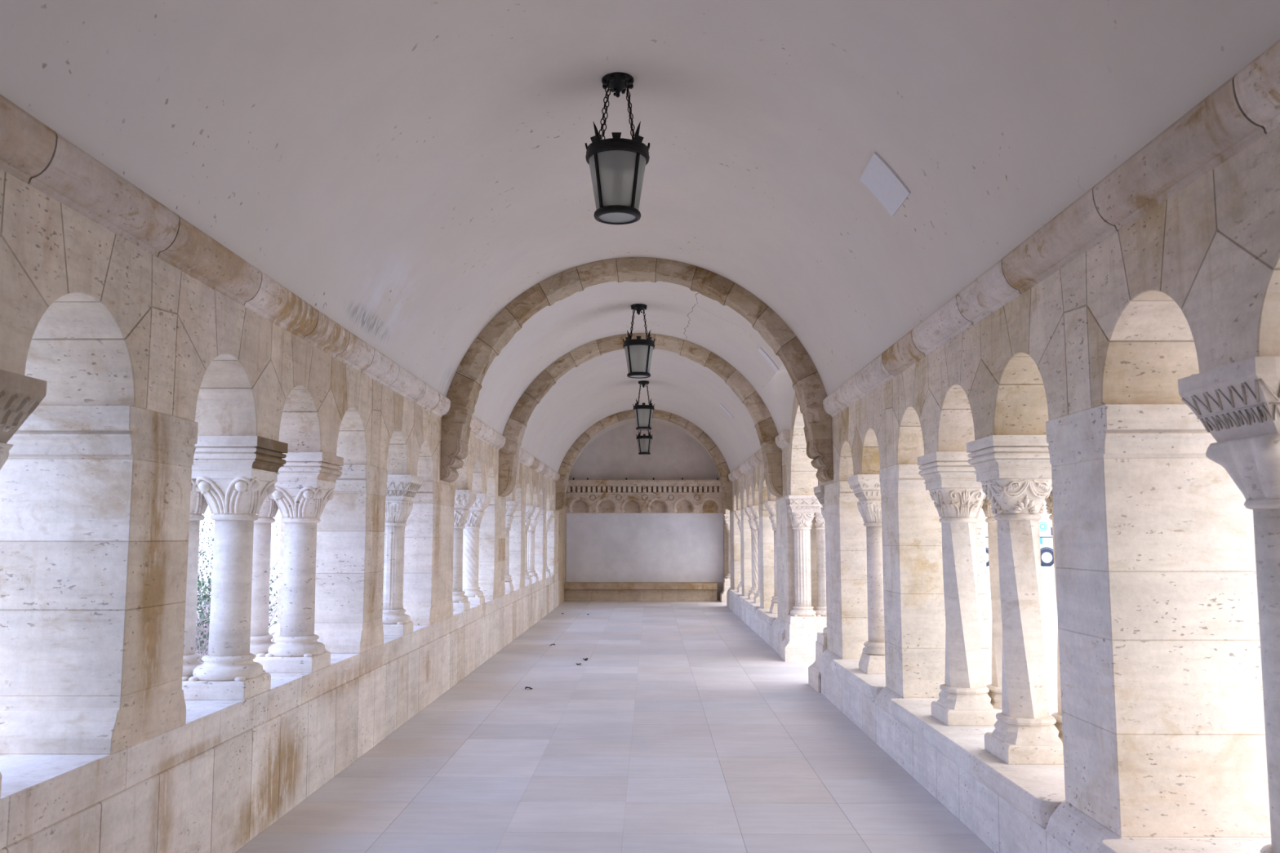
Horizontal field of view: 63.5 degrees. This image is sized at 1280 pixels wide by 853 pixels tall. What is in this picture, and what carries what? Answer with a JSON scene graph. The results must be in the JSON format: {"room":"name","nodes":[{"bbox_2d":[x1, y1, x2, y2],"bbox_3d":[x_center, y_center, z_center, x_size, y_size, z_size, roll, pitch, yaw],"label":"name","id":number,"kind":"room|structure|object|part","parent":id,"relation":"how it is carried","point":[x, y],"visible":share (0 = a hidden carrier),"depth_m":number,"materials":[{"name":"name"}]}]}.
{"room":"arcaded cloister walkway","nodes":[
{"label":"arcaded cloister walkway","id":0,"kind":"room"},
{"bbox_2d":[0,168,565,852],"bbox_3d":[-2.308,1.244,13.659,0.672,3.600,24.820,0,-6,1],"label":"wall","id":1,"kind":"structure","parent":0,"point":[87,312],"depth_m":5.07,"materials":[{"name":"stone"}]},
{"bbox_2d":[0,368,47,798],"bbox_3d":[-2.406,0.509,3.269,0.722,1.385,0.453,0,-6,1],"label":"column","id":2,"kind":"structure","parent":1,"relation":"on","point":[20,395],"depth_m":3.44,"materials":[{"name":"stone"}]},
{"bbox_2d":[0,405,198,754],"bbox_3d":[-2.395,0.636,4.467,0.640,1.385,0.660,0,-6,1],"label":"stone pier","id":3,"kind":"object","parent":1,"relation":"on","point":[95,500],"visible":1,"depth_m":4.22,"materials":[{"name":"stone"}]},
{"bbox_2d":[0,93,450,417],"bbox_3d":[-2.031,-0.664,5.973,0.122,0.193,9.140,0,-6,1],"label":"trim","id":4,"kind":"structure","parent":1,"relation":"attached to","point":[33,153],"depth_m":4.42,"materials":[{"name":"stone"}]},
{"bbox_2d":[182,435,288,700],"bbox_3d":[-2.384,0.763,5.670,0.698,1.385,0.466,0,-6,1],"label":"column","id":5,"kind":"structure","parent":1,"relation":"on","point":[233,476],"depth_m":5.56,"materials":[{"name":"stone"}]},
{"bbox_2d":[249,452,343,672],"bbox_3d":[-2.373,0.878,6.754,0.698,1.385,0.466,0,-6,1],"label":"column","id":6,"kind":"structure","parent":1,"relation":"on","point":[306,482],"depth_m":6.65,"materials":[{"name":"stone"}]},
{"bbox_2d":[273,464,387,653],"bbox_3d":[-2.360,1.006,7.962,0.640,1.385,0.670,0,-6,1],"label":"stone pier","id":7,"kind":"object","parent":1,"relation":"on","point":[350,548],"visible":0.58,"depth_m":7.70,"materials":[{"name":"stone"}]},
{"bbox_2d":[382,474,422,635],"bbox_3d":[-2.347,1.132,9.155,0.722,1.385,0.456,0,-6,1],"label":"column","id":8,"kind":"structure","parent":1,"relation":"on","point":[401,490],"depth_m":9.04,"materials":[{"name":"stone"}]},
{"bbox_2d":[403,481,455,625],"bbox_3d":[-2.334,1.284,10.597,0.640,1.385,1.190,0,-6,1],"label":"stone pier","id":9,"kind":"object","parent":1,"relation":"on","point":[428,576],"visible":0.54,"depth_m":10.09,"materials":[{"name":"stone"}]},
{"bbox_2d":[452,489,476,611],"bbox_3d":[-2.315,1.440,12.064,0.728,1.385,0.465,0,-6,1],"label":"column","id":10,"kind":"structure","parent":1,"relation":"on","point":[464,500],"depth_m":11.96,"materials":[{"name":"stone"}]},
{"bbox_3d":[-2.324,2.267,12.515,0.660,0.165,4.020,0,-6,1],"label":"sill","id":11,"kind":"part","parent":1,"relation":"part of","materials":[{"name":"stone"}]},
{"bbox_2d":[462,493,490,604],"bbox_3d":[-2.304,1.554,13.148,0.728,1.385,0.465,0,-6,1],"label":"column","id":12,"kind":"structure","parent":1,"relation":"on","point":[471,531],"depth_m":13.04,"materials":[{"name":"stone"}]},
{"bbox_2d":[469,414,506,450],"bbox_3d":[-1.963,0.053,12.745,0.122,0.193,3.560,0,-6,1],"label":"trim","id":13,"kind":"structure","parent":1,"relation":"attached to","point":[482,431],"depth_m":12.98,"materials":[{"name":"stone"}]},
{"bbox_2d":[478,497,506,599],"bbox_3d":[-2.294,1.707,14.595,0.640,1.385,1.150,0,-6,1],"label":"stone pier","id":14,"kind":"object","parent":1,"relation":"on","point":[491,562],"visible":0.39,"depth_m":14.11,"materials":[{"name":"stone"}]},
{"bbox_2d":[504,501,518,592],"bbox_3d":[-2.275,1.858,16.017,0.729,1.385,0.467,0,-6,1],"label":"column","id":15,"kind":"structure","parent":1,"relation":"on","point":[511,506],"depth_m":15.92,"materials":[{"name":"stone"}]},
{"bbox_2d":[509,503,525,588],"bbox_3d":[-2.268,1.985,17.215,0.640,1.385,0.660,0,-6,1],"label":"stone pier","id":16,"kind":"object","parent":1,"relation":"on","point":[517,533],"visible":0.42,"depth_m":16.96,"materials":[{"name":"stone"}]},
{"bbox_3d":[-2.258,2.969,19.152,0.660,0.165,9.330,0,-6,1],"label":"sill","id":17,"kind":"part","parent":1,"relation":"part of","materials":[{"name":"stone"}]},
{"bbox_2d":[524,506,535,584],"bbox_3d":[-2.255,2.112,18.418,0.722,1.385,0.453,0,-6,1],"label":"column","id":18,"kind":"structure","parent":1,"relation":"on","point":[530,510],"depth_m":18.32,"materials":[{"name":"stone"}]},
{"bbox_2d":[527,507,542,582],"bbox_3d":[-2.244,2.227,19.502,0.722,1.385,0.453,0,-6,1],"label":"column","id":19,"kind":"structure","parent":1,"relation":"on","point":[531,533],"depth_m":19.40,"materials":[{"name":"stone"}]},
{"bbox_2d":[518,447,559,482],"bbox_3d":[-1.899,0.727,19.119,0.122,0.193,8.340,0,-6,1],"label":"trim","id":20,"kind":"structure","parent":1,"relation":"attached to","point":[525,458],"depth_m":18.80,"materials":[{"name":"stone"}]},
{"bbox_2d":[534,509,546,579],"bbox_3d":[-2.233,2.354,20.710,0.640,1.385,0.670,0,-6,1],"label":"stone pier","id":21,"kind":"object","parent":1,"relation":"on","point":[540,528],"visible":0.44,"depth_m":20.45,"materials":[{"name":"stone"}]},
{"bbox_2d":[545,510,553,577],"bbox_3d":[-2.220,2.481,21.904,0.722,1.385,0.453,0,-6,1],"label":"column","id":22,"kind":"structure","parent":1,"relation":"on","point":[549,513],"depth_m":21.79,"materials":[{"name":"stone"}]},
{"bbox_2d":[546,511,559,575],"bbox_3d":[-2.207,2.632,23.336,0.640,1.385,1.170,0,-6,1],"label":"stone pier","id":23,"kind":"object","parent":1,"relation":"on","point":[553,533],"visible":0.41,"depth_m":22.84,"materials":[{"name":"stone"}]},
{"bbox_2d":[235,600,995,852],"bbox_3d":[0.305,2.784,10.825,4.650,0.060,30.120,0,-6,1],"label":"floor","id":24,"kind":"structure","parent":0,"point":[681,729],"depth_m":7.20,"materials":[{"name":"stone"}]},
{"bbox_2d":[564,582,717,601],"bbox_3d":[0.017,4.087,25.563,3.760,0.450,0.500,0,-6,1],"label":"stone bench","id":25,"kind":"object","parent":24,"relation":"on","point":[574,591],"visible":1,"depth_m":25.48,"materials":[{"name":"stone"}]},
{"bbox_3d":[0.017,3.953,25.577,3.760,0.180,0.500,0,-6,1],"label":"seat","id":26,"kind":"part","parent":25,"relation":"part of","materials":[{"name":"stone"}]},
{"bbox_2d":[720,514,730,602],"bbox_3d":[2.395,3.225,25.399,0.840,2.130,0.660,0,-6,1],"label":"column","id":27,"kind":"structure","parent":24,"relation":"on","point":[726,581],"depth_m":25.28,"materials":[{"name":"stone"}]},
{"bbox_2d":[726,587,785,653],"bbox_3d":[2.298,3.374,18.717,0.782,0.427,10.020,0,-6,1],"label":"wall","id":28,"kind":"structure","parent":24,"relation":"on","point":[767,625],"depth_m":16.79,"materials":[{"name":"stone"}]},
{"bbox_3d":[2.328,3.543,21.741,0.782,0.127,1.810,0,-6,1],"label":"sill","id":29,"kind":"part","parent":28,"relation":"part of","materials":[{"name":"stone"}]},
{"bbox_3d":[2.298,3.232,18.802,0.782,0.127,2.940,0,-6,1],"label":"sill","id":30,"kind":"part","parent":28,"relation":"part of","materials":[{"name":"stone"}]},
{"bbox_3d":[2.269,2.922,15.869,0.782,0.127,1.820,0,-6,1],"label":"sill","id":31,"kind":"part","parent":28,"relation":"part of","materials":[{"name":"stone"}]},
{"bbox_2d":[778,495,826,662],"bbox_3d":[2.277,1.980,13.635,0.840,2.130,0.660,0,-6,1],"label":"column","id":32,"kind":"structure","parent":24,"relation":"on","point":[802,625],"depth_m":13.53,"materials":[{"name":"stone"}]},
{"bbox_2d":[808,485,826,693],"bbox_3d":[2.251,1.706,11.040,0.840,2.130,0.660,0,-6,1],"label":"column","id":33,"kind":"structure","parent":24,"relation":"on","point":[821,642],"depth_m":10.98,"materials":[{"name":"stone"}]},
{"bbox_2d":[818,648,1271,852],"bbox_3d":[2.170,2.022,5.929,0.782,0.427,9.700,0,-6,1],"label":"wall","id":34,"kind":"structure","parent":24,"relation":"on","point":[1010,808],"depth_m":5.50,"materials":[{"name":"stone"}]},
{"bbox_3d":[2.200,2.195,8.993,0.782,0.127,1.810,0,-6,1],"label":"sill","id":35,"kind":"part","parent":34,"relation":"part of","materials":[{"name":"stone"}]},
{"bbox_3d":[2.171,1.884,6.054,0.782,0.127,2.940,0,-6,1],"label":"sill","id":36,"kind":"part","parent":34,"relation":"part of","materials":[{"name":"stone"}]},
{"bbox_3d":[2.142,1.573,3.121,0.782,0.127,1.820,0,-6,1],"label":"sill","id":37,"kind":"part","parent":34,"relation":"part of","materials":[{"name":"stone"}]},
{"bbox_2d":[0,0,1279,475],"bbox_3d":[-0.009,-0.942,11.222,3.938,1.486,30.120,0,-6,1],"label":"ceiling","id":38,"kind":"structure","parent":0,"point":[407,171],"depth_m":5.86,"materials":[{"name":"paint"}]},
{"bbox_2d":[584,71,649,224],"bbox_3d":[-0.140,-1.738,6.460,0.406,0.901,0.406,0,-6,1],"label":"lantern","id":39,"kind":"object","parent":38,"relation":"hanging from","point":[617,165],"visible":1,"depth_m":6.32,"materials":[{"name":"black metal"}]},
{"bbox_3d":[-0.223,-1.954,6.402,0.081,0.416,0.025,6,-8,-44],"label":"chain","id":40,"kind":"part","parent":39,"relation":"part of","materials":[{"name":"black metal"}]},
{"bbox_3d":[-0.221,-1.937,6.565,0.025,0.416,0.081,6,-8,-44],"label":"chain","id":41,"kind":"part","parent":39,"relation":"part of","materials":[{"name":"black metal"}]},
{"bbox_3d":[-0.140,-1.734,6.460,0.406,0.059,0.406,0,-6,1],"label":"crown","id":42,"kind":"part","parent":39,"relation":"part of","materials":[{"name":"black metal"}]},
{"bbox_3d":[-0.140,-1.491,6.434,0.360,0.340,0.360,0,-6,1],"label":"lamp shade","id":43,"kind":"part","parent":39,"relation":"part of","materials":[{"name":"grey glass"}]},
{"bbox_3d":[-0.140,-1.300,6.414,0.236,0.004,0.236,0,-6,1],"label":"glass","id":44,"kind":"part","parent":39,"relation":"part of","materials":[{"name":"white glass"}]},
{"bbox_3d":[-0.059,-1.955,6.400,0.071,0.416,0.062,0,-6,1],"label":"chain","id":45,"kind":"part","parent":39,"relation":"part of","materials":[{"name":"black metal"}]},
{"bbox_3d":[-0.057,-1.937,6.563,0.081,0.416,0.025,6,-8,-44],"label":"chain","id":46,"kind":"part","parent":39,"relation":"part of","materials":[{"name":"black metal"}]},
{"bbox_2d":[440,257,832,482],"bbox_3d":[-0.034,-0.580,10.765,3.956,2.299,0.473,0,-6,1],"label":"arch","id":47,"kind":"object","parent":38,"relation":"attached to","point":[465,386],"visible":1,"depth_m":10.63,"materials":[{"name":"stone"}]},
{"bbox_2d":[622,303,655,378],"bbox_3d":[-0.014,-1.063,12.854,0.406,0.902,0.406,0,-6,1],"label":"lantern","id":48,"kind":"object","parent":38,"relation":"hanging from","point":[638,351],"visible":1,"depth_m":12.71,"materials":[{"name":"black metal"}]},
{"bbox_3d":[-0.097,-1.278,12.795,0.081,0.416,0.025,6,-8,-44],"label":"chain","id":49,"kind":"part","parent":48,"relation":"part of","materials":[{"name":"black metal"}]},
{"bbox_3d":[-0.014,-0.815,12.828,0.360,0.340,0.360,0,-6,1],"label":"lamp shade","id":50,"kind":"part","parent":48,"relation":"part of","materials":[{"name":"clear glass"}]},
{"bbox_3d":[-0.014,-1.058,12.853,0.406,0.059,0.406,0,-6,1],"label":"crown","id":51,"kind":"part","parent":48,"relation":"part of","materials":[{"name":"black metal"}]},
{"bbox_3d":[-0.014,-0.624,12.807,0.236,0.004,0.236,0,-6,1],"label":"glass","id":52,"kind":"part","parent":48,"relation":"part of","materials":[{"name":"white glass"}]},
{"bbox_3d":[0.067,-1.279,12.793,0.071,0.416,0.062,0,-6,1],"label":"chain","id":53,"kind":"part","parent":48,"relation":"part of","materials":[{"name":"black metal"}]},
{"bbox_2d":[498,333,782,497],"bbox_3d":[0.006,-0.155,14.763,3.956,2.303,0.472,0,-6,1],"label":"arch","id":54,"kind":"object","parent":38,"relation":"attached to","point":[513,433],"visible":0.96,"depth_m":14.61,"materials":[{"name":"stone"}]},
{"bbox_2d":[632,380,654,430],"bbox_3d":[0.070,-0.390,19.208,0.406,0.902,0.406,0,-6,1],"label":"lantern","id":55,"kind":"object","parent":38,"relation":"hanging from","point":[643,413],"visible":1,"depth_m":19.06,"materials":[{"name":"black metal"}]},
{"bbox_3d":[0.070,-0.143,19.182,0.360,0.340,0.360,0,-6,1],"label":"lamp shade","id":56,"kind":"part","parent":55,"relation":"part of","materials":[{"name":"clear glass"}]},
{"bbox_3d":[0.070,-0.386,19.207,0.406,0.059,0.406,0,-6,1],"label":"crown","id":57,"kind":"part","parent":55,"relation":"part of","materials":[{"name":"black metal"}]},
{"bbox_2d":[555,409,732,511],"bbox_3d":[0.093,0.763,23.514,3.956,2.288,0.472,0,-6,1],"label":"arch","id":58,"kind":"object","parent":38,"relation":"attached to","point":[567,463],"visible":0.97,"depth_m":23.34,"materials":[{"name":"stone"}]},
{"bbox_2d":[635,430,653,454],"bbox_3d":[0.108,0.224,25.015,0.406,0.902,0.406,0,-6,1],"label":"lantern","id":59,"kind":"object","parent":38,"relation":"hanging from","point":[644,442],"visible":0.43,"depth_m":24.86,"materials":[{"name":"black metal"}]},
{"bbox_3d":[0.108,0.471,24.989,0.360,0.340,0.360,0,-6,1],"label":"lamp shade","id":60,"kind":"part","parent":59,"relation":"part of","materials":[{"name":"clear glass"}]},
{"bbox_3d":[0.108,0.228,25.015,0.406,0.059,0.406,0,-6,1],"label":"crown","id":61,"kind":"part","parent":59,"relation":"part of","materials":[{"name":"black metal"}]},
{"bbox_2d":[719,403,733,418],"bbox_3d":[1.526,-0.270,18.245,0.239,0.262,0.220,0,-6,1],"label":"board","id":62,"kind":"object","parent":38,"relation":"attached to","point":[722,406],"visible":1,"depth_m":18.21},
{"bbox_2d":[758,346,778,372],"bbox_3d":[1.542,-0.800,12.408,0.227,0.277,0.200,0,-6,1],"label":"board","id":63,"kind":"object","parent":38,"relation":"attached to","point":[761,350],"visible":1,"depth_m":12.38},
{"bbox_2d":[859,151,911,216],"bbox_3d":[1.476,-1.459,6.254,0.208,0.252,0.440,0,-6,1],"label":"board","id":64,"kind":"object","parent":38,"relation":"attached to","point":[877,176],"visible":1,"depth_m":6.23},
{"bbox_2d":[565,422,724,600],"bbox_3d":[0.122,2.076,26.277,5.240,4.600,0.500,0,-6,1],"label":"wall","id":65,"kind":"structure","parent":0,"point":[674,455],"depth_m":26.16,"materials":[{"name":"paint"}]},
{"bbox_2d":[565,513,724,582],"bbox_3d":[0.119,3.034,25.918,3.940,1.720,0.011,0,-6,1],"label":"wall panel","id":66,"kind":"object","parent":65,"relation":"attached to","point":[601,547],"visible":0.86,"depth_m":25.92,"materials":[{"name":"paint"}]},
{"bbox_2d":[565,480,724,513],"bbox_3d":[0.118,1.750,25.900,3.960,0.830,0.320,0,-6,1],"label":"frieze","id":67,"kind":"object","parent":65,"relation":"attached to","point":[583,496],"visible":0.96,"depth_m":25.88,"materials":[{"name":"stone"}]},
{"bbox_2d":[723,125,1279,577],"bbox_3d":[2.296,1.092,13.629,0.640,3.896,24.820,0,-6,1],"label":"wall","id":68,"kind":"structure","parent":0,"point":[1190,286],"depth_m":4.21,"materials":[{"name":"stone"}]},
{"bbox_2d":[729,511,740,589],"bbox_3d":[2.393,2.785,23.273,0.640,1.703,1.148,0,-6,1],"label":"stone pier","id":69,"kind":"object","parent":68,"relation":"on","point":[735,533],"visible":0.37,"depth_m":22.79,"materials":[{"name":"stone"}]},
{"bbox_2d":[733,510,742,592],"bbox_3d":[2.378,2.634,21.842,0.722,1.703,0.453,0,-6,1],"label":"column","id":70,"kind":"structure","parent":68,"relation":"on","point":[737,513],"depth_m":21.77,"materials":[{"name":"stone"}]},
{"bbox_2d":[728,448,763,482],"bbox_3d":[1.998,0.723,19.081,0.122,0.193,8.340,0,-6,1],"label":"trim","id":71,"kind":"structure","parent":68,"relation":"attached to","point":[756,459],"depth_m":18.92,"materials":[{"name":"stone"}]},
{"bbox_2d":[740,508,751,595],"bbox_3d":[2.367,2.508,20.648,0.640,1.703,0.648,0,-6,1],"label":"stone pier","id":72,"kind":"object","parent":68,"relation":"on","point":[746,557],"visible":0.4,"depth_m":20.39,"materials":[{"name":"stone"}]},
{"bbox_2d":[744,507,758,599],"bbox_3d":[2.354,2.380,19.440,0.722,1.703,0.453,0,-6,1],"label":"column","id":73,"kind":"structure","parent":68,"relation":"on","point":[754,588],"depth_m":19.35,"materials":[{"name":"stone"}]},
{"bbox_2d":[750,505,759,603],"bbox_3d":[2.339,2.265,18.356,0.729,1.703,0.467,0,-6,1],"label":"column","id":74,"kind":"structure","parent":68,"relation":"on","point":[754,510],"depth_m":18.27,"materials":[{"name":"stone"}]},
{"bbox_2d":[758,503,773,608],"bbox_3d":[2.332,2.138,17.153,0.640,1.703,0.638,0,-6,1],"label":"stone pier","id":75,"kind":"object","parent":68,"relation":"on","point":[766,532],"visible":0.44,"depth_m":16.91,"materials":[{"name":"stone"}]},
{"bbox_2d":[764,501,777,613],"bbox_3d":[2.315,2.011,15.955,0.729,1.703,0.467,0,-6,1],"label":"column","id":76,"kind":"structure","parent":68,"relation":"on","point":[770,506],"depth_m":15.87,"materials":[{"name":"stone"}]},
{"bbox_2d":[774,431,789,449],"bbox_3d":[1.948,0.193,14.069,0.122,0.193,0.820,0,-6,1],"label":"trim","id":77,"kind":"structure","parent":68,"relation":"attached to","point":[782,440],"depth_m":13.84,"materials":[{"name":"stone"}]},
{"bbox_2d":[775,497,817,622],"bbox_3d":[2.305,1.852,14.453,0.640,1.703,1.288,0,-6,1],"label":"stone pier","id":78,"kind":"object","parent":68,"relation":"on","point":[784,531],"visible":0.38,"depth_m":13.97,"materials":[{"name":"stone"}]},
{"bbox_2d":[823,480,867,658],"bbox_3d":[2.265,1.426,10.426,0.640,1.703,0.948,0,-6,1],"label":"stone pier","id":79,"kind":"object","parent":68,"relation":"on","point":[846,546],"visible":0.48,"depth_m":10.04,"materials":[{"name":"stone"}]},
{"bbox_2d":[848,474,885,674],"bbox_3d":[2.250,1.285,9.093,0.722,1.703,0.452,0,-6,1],"label":"column","id":80,"kind":"structure","parent":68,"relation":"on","point":[865,487],"depth_m":8.99,"materials":[{"name":"stone"}]},
{"bbox_2d":[879,464,990,697],"bbox_3d":[2.239,1.159,7.900,0.640,1.703,0.648,0,-6,1],"label":"stone pier","id":81,"kind":"object","parent":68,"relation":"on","point":[915,626],"visible":0.59,"depth_m":7.64,"materials":[{"name":"stone"}]},
{"bbox_2d":[917,451,1051,725],"bbox_3d":[2.228,1.031,6.692,0.698,1.703,0.466,0,-6,1],"label":"column","id":82,"kind":"structure","parent":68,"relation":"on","point":[964,700],"depth_m":6.59,"materials":[{"name":"stone"}]},
{"bbox_2d":[965,435,1063,764],"bbox_3d":[2.217,0.917,5.608,0.698,1.703,0.466,0,-6,1],"label":"column","id":83,"kind":"structure","parent":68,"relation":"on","point":[1014,472],"depth_m":5.50,"materials":[{"name":"stone"}]},
{"bbox_2d":[822,39,1279,417],"bbox_3d":[1.867,-0.668,5.935,0.122,0.193,9.140,0,-6,1],"label":"trim","id":84,"kind":"structure","parent":68,"relation":"attached to","point":[1242,110],"depth_m":3.98,"materials":[{"name":"stone"}]},
{"bbox_2d":[1045,404,1271,837],"bbox_3d":[2.204,0.789,4.405,0.640,1.703,0.638,0,-6,1],"label":"stone pier","id":85,"kind":"object","parent":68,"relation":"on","point":[1163,728],"visible":0.77,"depth_m":4.15,"materials":[{"name":"stone"}]},
{"bbox_2d":[1177,356,1279,852],"bbox_3d":[2.192,0.662,3.207,0.722,1.703,0.456,0,-6,1],"label":"column","id":86,"kind":"structure","parent":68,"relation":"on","point":[1237,403],"depth_m":3.20,"materials":[{"name":"stone"}]},
{"label":"outside","id":87,"kind":"structure","parent":0,"visible":0},
{"bbox_2d":[195,590,278,640],"bbox_3d":[-14.211,5.473,23.698,23.380,0.900,72.000,0,-6,1],"label":"ground","id":88,"kind":"structure","parent":87,"point":[273,628],"depth_m":39.25,"materials":[{"name":"white"}]},
{"bbox_2d":[195,546,277,662],"bbox_3d":[-6.113,2.794,13.778,4.748,2.808,8.202,-1,-6,7],"label":"bush","id":89,"kind":"object","parent":88,"relation":"on","point":[206,636],"visible":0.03,"depth_m":14.22,"materials":[{"name":"green plant"}]},
{"bbox_2d":[195,510,279,655],"bbox_3d":[-9.237,3.218,21.457,6.698,3.570,8.034,3,-7,-24],"label":"bush","id":90,"kind":"object","parent":88,"relation":"on","point":[202,528],"visible":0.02,"depth_m":21.92,"materials":[{"name":"green plant"}]},
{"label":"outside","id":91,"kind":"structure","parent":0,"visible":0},
{"bbox_2d":[986,564,1057,702],"bbox_3d":[36.561,5.548,36.759,67.340,0.060,115.000,0,-6,1],"label":"ground","id":92,"kind":"structure","parent":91,"point":[1049,609],"depth_m":18.93,"materials":[{"name":"white"}]},
{"bbox_2d":[984,515,1053,566],"bbox_3d":[20.046,6.265,56.419,5.480,2.710,2.077,0,-6,1],"label":"van","id":93,"kind":"object","parent":92,"relation":"on","point":[1046,527],"visible":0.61,"depth_m":55.44,"materials":[{"name":"white paint"}]},
{"bbox_2d":[990,675,1057,714],"bbox_3d":[3.789,2.677,10.238,0.250,0.070,31.000,0,-6,1],"label":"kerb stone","id":94,"kind":"object","parent":92,"relation":"on","point":[1052,704],"visible":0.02,"depth_m":9.49,"materials":[{"name":"stone"}]}
]}

